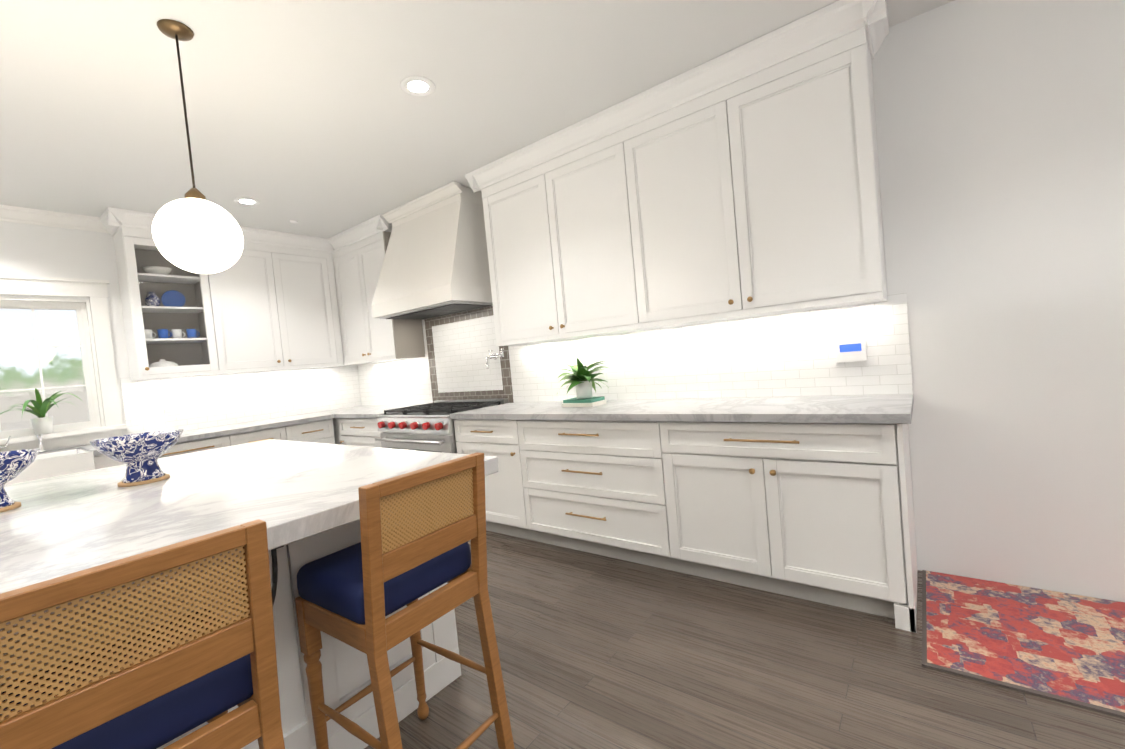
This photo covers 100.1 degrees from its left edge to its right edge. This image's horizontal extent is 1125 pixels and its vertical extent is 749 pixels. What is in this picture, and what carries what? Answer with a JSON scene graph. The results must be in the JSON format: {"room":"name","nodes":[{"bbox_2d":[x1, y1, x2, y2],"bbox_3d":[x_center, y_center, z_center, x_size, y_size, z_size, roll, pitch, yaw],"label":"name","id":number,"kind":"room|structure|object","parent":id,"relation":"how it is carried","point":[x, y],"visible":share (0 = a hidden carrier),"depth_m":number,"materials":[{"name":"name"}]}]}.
{"room":"kitchen","nodes":[
{"label":"kitchen","id":0,"kind":"room"},
{"bbox_2d":[0,221,361,448],"bbox_3d":[-4.147,0.148,3.468,0.150,2.740,5.480,-4,2,38],"label":"wall","id":1,"kind":"structure","parent":0,"point":[34,250],"depth_m":3.74,"materials":[{"name":"white paint"}]},
{"bbox_2d":[0,204,108,232],"bbox_3d":[-4.214,-1.166,3.300,0.082,0.100,1.570,-4,2,38],"label":"crown molding","id":2,"kind":"structure","parent":1,"relation":"attached to","point":[15,214],"depth_m":3.64,"materials":[{"name":"white paint"}]},
{"bbox_2d":[0,274,126,451],"bbox_3d":[-4.177,-0.062,3.381,0.220,1.310,1.450,-4,2,38],"label":"window","id":3,"kind":"structure","parent":1,"relation":"in","point":[95,426],"depth_m":3.76,"materials":[{"name":"white paint"}]},
{"bbox_2d":[0,388,81,434],"bbox_3d":[-3.802,0.271,3.427,0.525,0.344,0.512,-4,2,38],"label":"potted plant","id":4,"kind":"object","parent":3,"relation":"on","point":[42,424],"visible":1,"depth_m":3.53,"materials":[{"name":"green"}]},
{"bbox_2d":[109,223,220,382],"bbox_3d":[-3.416,-0.590,4.082,0.330,1.235,0.542,-4,2,38],"label":"upper cabinet","id":5,"kind":"object","parent":1,"relation":"attached to","point":[135,247],"depth_m":4.08,"materials":[{"name":"grey wood"}]},
{"bbox_2d":[142,266,199,366],"bbox_3d":[-3.410,-0.469,4.094,0.205,0.889,0.397,-4,2,38],"label":"decor","id":6,"kind":"object","parent":5,"relation":"in","point":[149,297],"depth_m":4.03,"materials":[{"name":"white ceramic"}]},
{"bbox_2d":[209,239,344,378],"bbox_3d":[-2.904,-0.660,4.751,0.330,1.235,1.148,-4,2,38],"label":"upper cabinet","id":7,"kind":"object","parent":1,"relation":"attached to","point":[260,357],"depth_m":4.63,"materials":[{"name":"grey wood"}]},
{"bbox_2d":[0,0,953,249],"bbox_3d":[-0.678,-1.498,0.644,9.250,0.100,5.780,-4,2,38],"label":"ceiling","id":8,"kind":"structure","parent":0,"point":[312,118],"depth_m":2.41,"materials":[{"name":"white paint"}]},
{"bbox_2d":[152,19,242,273],"bbox_3d":[-1.532,-0.913,1.939,0.300,0.990,0.300,-4,2,38],"label":"pendant light","id":9,"kind":"object","parent":8,"relation":"hanging from","point":[194,231],"visible":1,"depth_m":1.87,"materials":[{"name":"white glass"}]},
{"bbox_2d":[234,197,259,204],"bbox_3d":[-2.488,-1.375,3.716,0.175,0.024,0.171,-4,2,38],"label":"recessed light","id":10,"kind":"object","parent":8,"relation":"in","point":[244,201],"depth_m":3.77,"materials":[{"name":"white"}]},
{"bbox_2d":[400,76,434,95],"bbox_3d":[-0.743,-1.490,2.417,0.173,0.024,0.171,-4,2,38],"label":"recessed light","id":11,"kind":"object","parent":8,"relation":"in","point":[417,86],"depth_m":2.45,"materials":[{"name":"white"}]},
{"bbox_2d":[364,530,1124,748],"bbox_3d":[-0.420,1.328,0.741,9.250,0.100,5.780,-4,2,38],"label":"floor","id":12,"kind":"structure","parent":0,"point":[596,651],"depth_m":1.79,"materials":[{"name":"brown wood"}]},
{"bbox_2d":[7,443,124,483],"bbox_3d":[-3.585,1.015,3.458,0.658,0.914,0.640,-4,2,38],"label":"base cabinet","id":13,"kind":"object","parent":12,"relation":"on","point":[59,461],"depth_m":3.26,"materials":[{"name":"grey"}]},
{"bbox_2d":[0,434,45,452],"bbox_3d":[-3.889,0.377,3.352,0.236,0.416,0.270,-4,2,38],"label":"gooseneck faucet","id":14,"kind":"object","parent":13,"relation":"on","point":[40,441],"visible":0.81,"depth_m":3.49,"materials":[{"name":"silver metal"}]},
{"bbox_2d":[0,519,284,748],"bbox_3d":[-0.839,0.812,0.936,0.471,0.990,0.408,-4,2,38],"label":"stool","id":15,"kind":"object","parent":12,"relation":"on","point":[148,685],"visible":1,"depth_m":0.82,"materials":[{"name":"brown wood"}]},
{"bbox_2d":[158,427,232,458],"bbox_3d":[-3.208,0.963,3.952,0.658,0.914,0.608,-4,2,38],"label":"base cabinet","id":16,"kind":"object","parent":12,"relation":"on","point":[197,439],"depth_m":3.87,"materials":[{"name":"grey wood"}]},
{"bbox_2d":[0,497,460,748],"bbox_3d":[-1.734,0.936,1.687,1.747,0.856,1.977,-4,2,38],"label":"base cabinet","id":17,"kind":"object","parent":12,"relation":"on","point":[345,673],"visible":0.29,"depth_m":1.54,"materials":[{"name":"white paint"}]},
{"bbox_2d":[0,439,498,639],"bbox_3d":[-1.668,0.473,1.601,2.065,0.057,2.020,-4,2,38],"label":"countertop","id":18,"kind":"structure","parent":17,"relation":"on","point":[287,491],"depth_m":1.49,"materials":[{"name":"stone"}]},
{"bbox_2d":[0,448,39,512],"bbox_3d":[-1.973,0.376,1.603,0.286,0.190,0.286,-4,2,38],"label":"porcelain bowl","id":19,"kind":"object","parent":18,"relation":"on","point":[14,464],"visible":1,"depth_m":1.62,"materials":[{"name":"blue ceramic"}]},
{"bbox_2d":[90,429,183,486],"bbox_3d":[-1.709,0.341,1.915,0.286,0.190,0.286,-4,2,38],"label":"porcelain bowl","id":20,"kind":"object","parent":18,"relation":"on","point":[138,454],"visible":1,"depth_m":1.86,"materials":[{"name":"blue ceramic"}]},
{"bbox_2d":[241,546,283,612],"bbox_3d":[-0.808,0.580,1.276,0.259,0.284,0.024,-4,2,38],"label":"bracket","id":21,"kind":"object","parent":17,"relation":"attached to","point":[274,569],"depth_m":1.22,"materials":[{"name":"black metal"}]},
{"bbox_2d":[217,411,334,444],"bbox_3d":[-2.755,0.902,4.544,0.658,0.914,0.888,-4,2,38],"label":"base cabinet","id":22,"kind":"object","parent":12,"relation":"on","point":[305,427],"depth_m":4.45,"materials":[{"name":"grey wood"}]},
{"bbox_2d":[309,404,376,443],"bbox_3d":[-2.276,0.838,5.153,0.658,0.916,0.658,-4,2,38],"label":"base cabinet","id":23,"kind":"object","parent":12,"relation":"on","point":[363,405],"depth_m":5.15,"materials":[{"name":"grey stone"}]},
{"bbox_2d":[333,404,421,447],"bbox_3d":[-1.709,0.801,4.716,0.777,0.916,0.658,-4,2,38],"label":"base cabinet","id":24,"kind":"object","parent":12,"relation":"on","point":[359,427],"depth_m":4.54,"materials":[{"name":"grey wood"}]},
{"bbox_2d":[295,452,514,748],"bbox_3d":[-0.490,0.763,1.441,0.477,0.990,0.416,-4,2,38],"label":"stool","id":25,"kind":"object","parent":12,"relation":"on","point":[354,595],"visible":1,"depth_m":1.33,"materials":[{"name":"brown wood"}]},
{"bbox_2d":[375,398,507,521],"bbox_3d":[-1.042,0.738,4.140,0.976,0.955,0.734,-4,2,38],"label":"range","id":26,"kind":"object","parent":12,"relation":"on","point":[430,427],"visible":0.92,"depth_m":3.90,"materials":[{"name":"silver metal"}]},
{"bbox_2d":[450,400,556,537],"bbox_3d":[-0.359,0.713,3.674,0.668,0.916,0.658,-4,2,38],"label":"base cabinet","id":27,"kind":"object","parent":12,"relation":"on","point":[486,430],"depth_m":3.42,"materials":[{"name":"grey wood"}]},
{"bbox_2d":[509,396,692,568],"bbox_3d":[0.324,0.669,3.147,1.060,0.916,0.658,-4,2,38],"label":"base cabinet","id":28,"kind":"object","parent":12,"relation":"on","point":[587,476],"depth_m":2.91,"materials":[{"name":"grey wood"}]},
{"bbox_2d":[562,396,606,406],"bbox_3d":[0.151,0.192,3.307,0.260,0.052,0.180,-4,2,38],"label":"books","id":29,"kind":"object","parent":28,"relation":"on","point":[587,402],"visible":0.98,"depth_m":3.24,"materials":[{"name":"white paper"}]},
{"bbox_2d":[557,357,607,398],"bbox_3d":[0.129,0.020,3.311,0.429,0.290,0.449,-4,2,38],"label":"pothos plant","id":30,"kind":"object","parent":29,"relation":"on","point":[582,379],"visible":0.96,"depth_m":3.25,"materials":[{"name":"green plant"}]},
{"bbox_2d":[653,392,917,632],"bbox_3d":[1.182,0.613,2.485,1.110,0.916,0.658,-4,2,38],"label":"base cabinet","id":31,"kind":"object","parent":12,"relation":"on","point":[806,495],"depth_m":2.22,"materials":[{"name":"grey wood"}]},
{"bbox_2d":[922,570,1124,718],"bbox_3d":[2.220,1.002,1.601,1.590,0.008,0.850,-4,2,38],"label":"rug","id":32,"kind":"object","parent":12,"relation":"on","point":[1066,648],"visible":1,"depth_m":1.83,"materials":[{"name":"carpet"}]},
{"bbox_2d":[422,0,1124,601],"bbox_3d":[1.155,-0.317,2.921,9.250,2.740,0.150,-4,2,38],"label":"wall","id":33,"kind":"structure","parent":0,"point":[1000,128],"depth_m":2.14,"materials":[{"name":"white paint"}]},
{"bbox_2d":[332,228,428,365],"bbox_3d":[-1.933,-0.755,4.933,0.983,1.238,0.328,-4,2,38],"label":"upper cabinet","id":34,"kind":"object","parent":33,"relation":"attached to","point":[366,339],"depth_m":4.77,"materials":[{"name":"grey wood"}]},
{"bbox_2d":[372,181,492,319],"bbox_3d":[-1.156,-1.032,4.158,1.114,0.975,0.568,-4,2,38],"label":"range hood","id":35,"kind":"object","parent":33,"relation":"attached to","point":[435,263],"visible":0.96,"depth_m":3.92,"materials":[{"name":"white paint"}]},
{"bbox_2d":[486,349,503,368],"bbox_3d":[-0.568,-0.137,4.058,0.220,0.157,0.138,-4,2,38],"label":"pot filler","id":36,"kind":"object","parent":33,"relation":"attached to","point":[494,356],"visible":1,"depth_m":4.04,"materials":[{"name":"silver metal"}]},
{"bbox_2d":[477,160,564,347],"bbox_3d":[-0.228,-0.865,3.618,0.630,1.235,0.328,-4,2,38],"label":"upper cabinet","id":37,"kind":"object","parent":33,"relation":"attached to","point":[521,312],"depth_m":3.50,"materials":[{"name":"grey wood"}]},
{"bbox_2d":[541,128,636,339],"bbox_3d":[0.271,-0.897,3.234,0.630,1.235,0.328,-4,2,38],"label":"upper cabinet","id":38,"kind":"object","parent":33,"relation":"attached to","point":[582,184],"depth_m":3.11,"materials":[{"name":"grey wood"}]},
{"bbox_2d":[617,80,740,331],"bbox_3d":[0.769,-0.930,2.849,0.630,1.235,0.328,-4,2,38],"label":"upper cabinet","id":39,"kind":"object","parent":33,"relation":"attached to","point":[691,260],"depth_m":2.72,"materials":[{"name":"grey wood"}]},
{"bbox_2d":[721,16,892,319],"bbox_3d":[1.267,-0.962,2.465,0.630,1.235,0.328,-4,2,38],"label":"upper cabinet","id":40,"kind":"object","parent":33,"relation":"attached to","point":[801,152],"depth_m":2.32,"materials":[{"name":"grey wood"}]},
{"label":"outside","id":41,"kind":"structure","parent":0,"visible":0},
{"bbox_2d":[0,309,88,430],"bbox_3d":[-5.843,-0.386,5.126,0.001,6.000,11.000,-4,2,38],"label":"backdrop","id":42,"kind":"structure","parent":41,"point":[22,359],"depth_m":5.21,"materials":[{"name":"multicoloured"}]}
]}

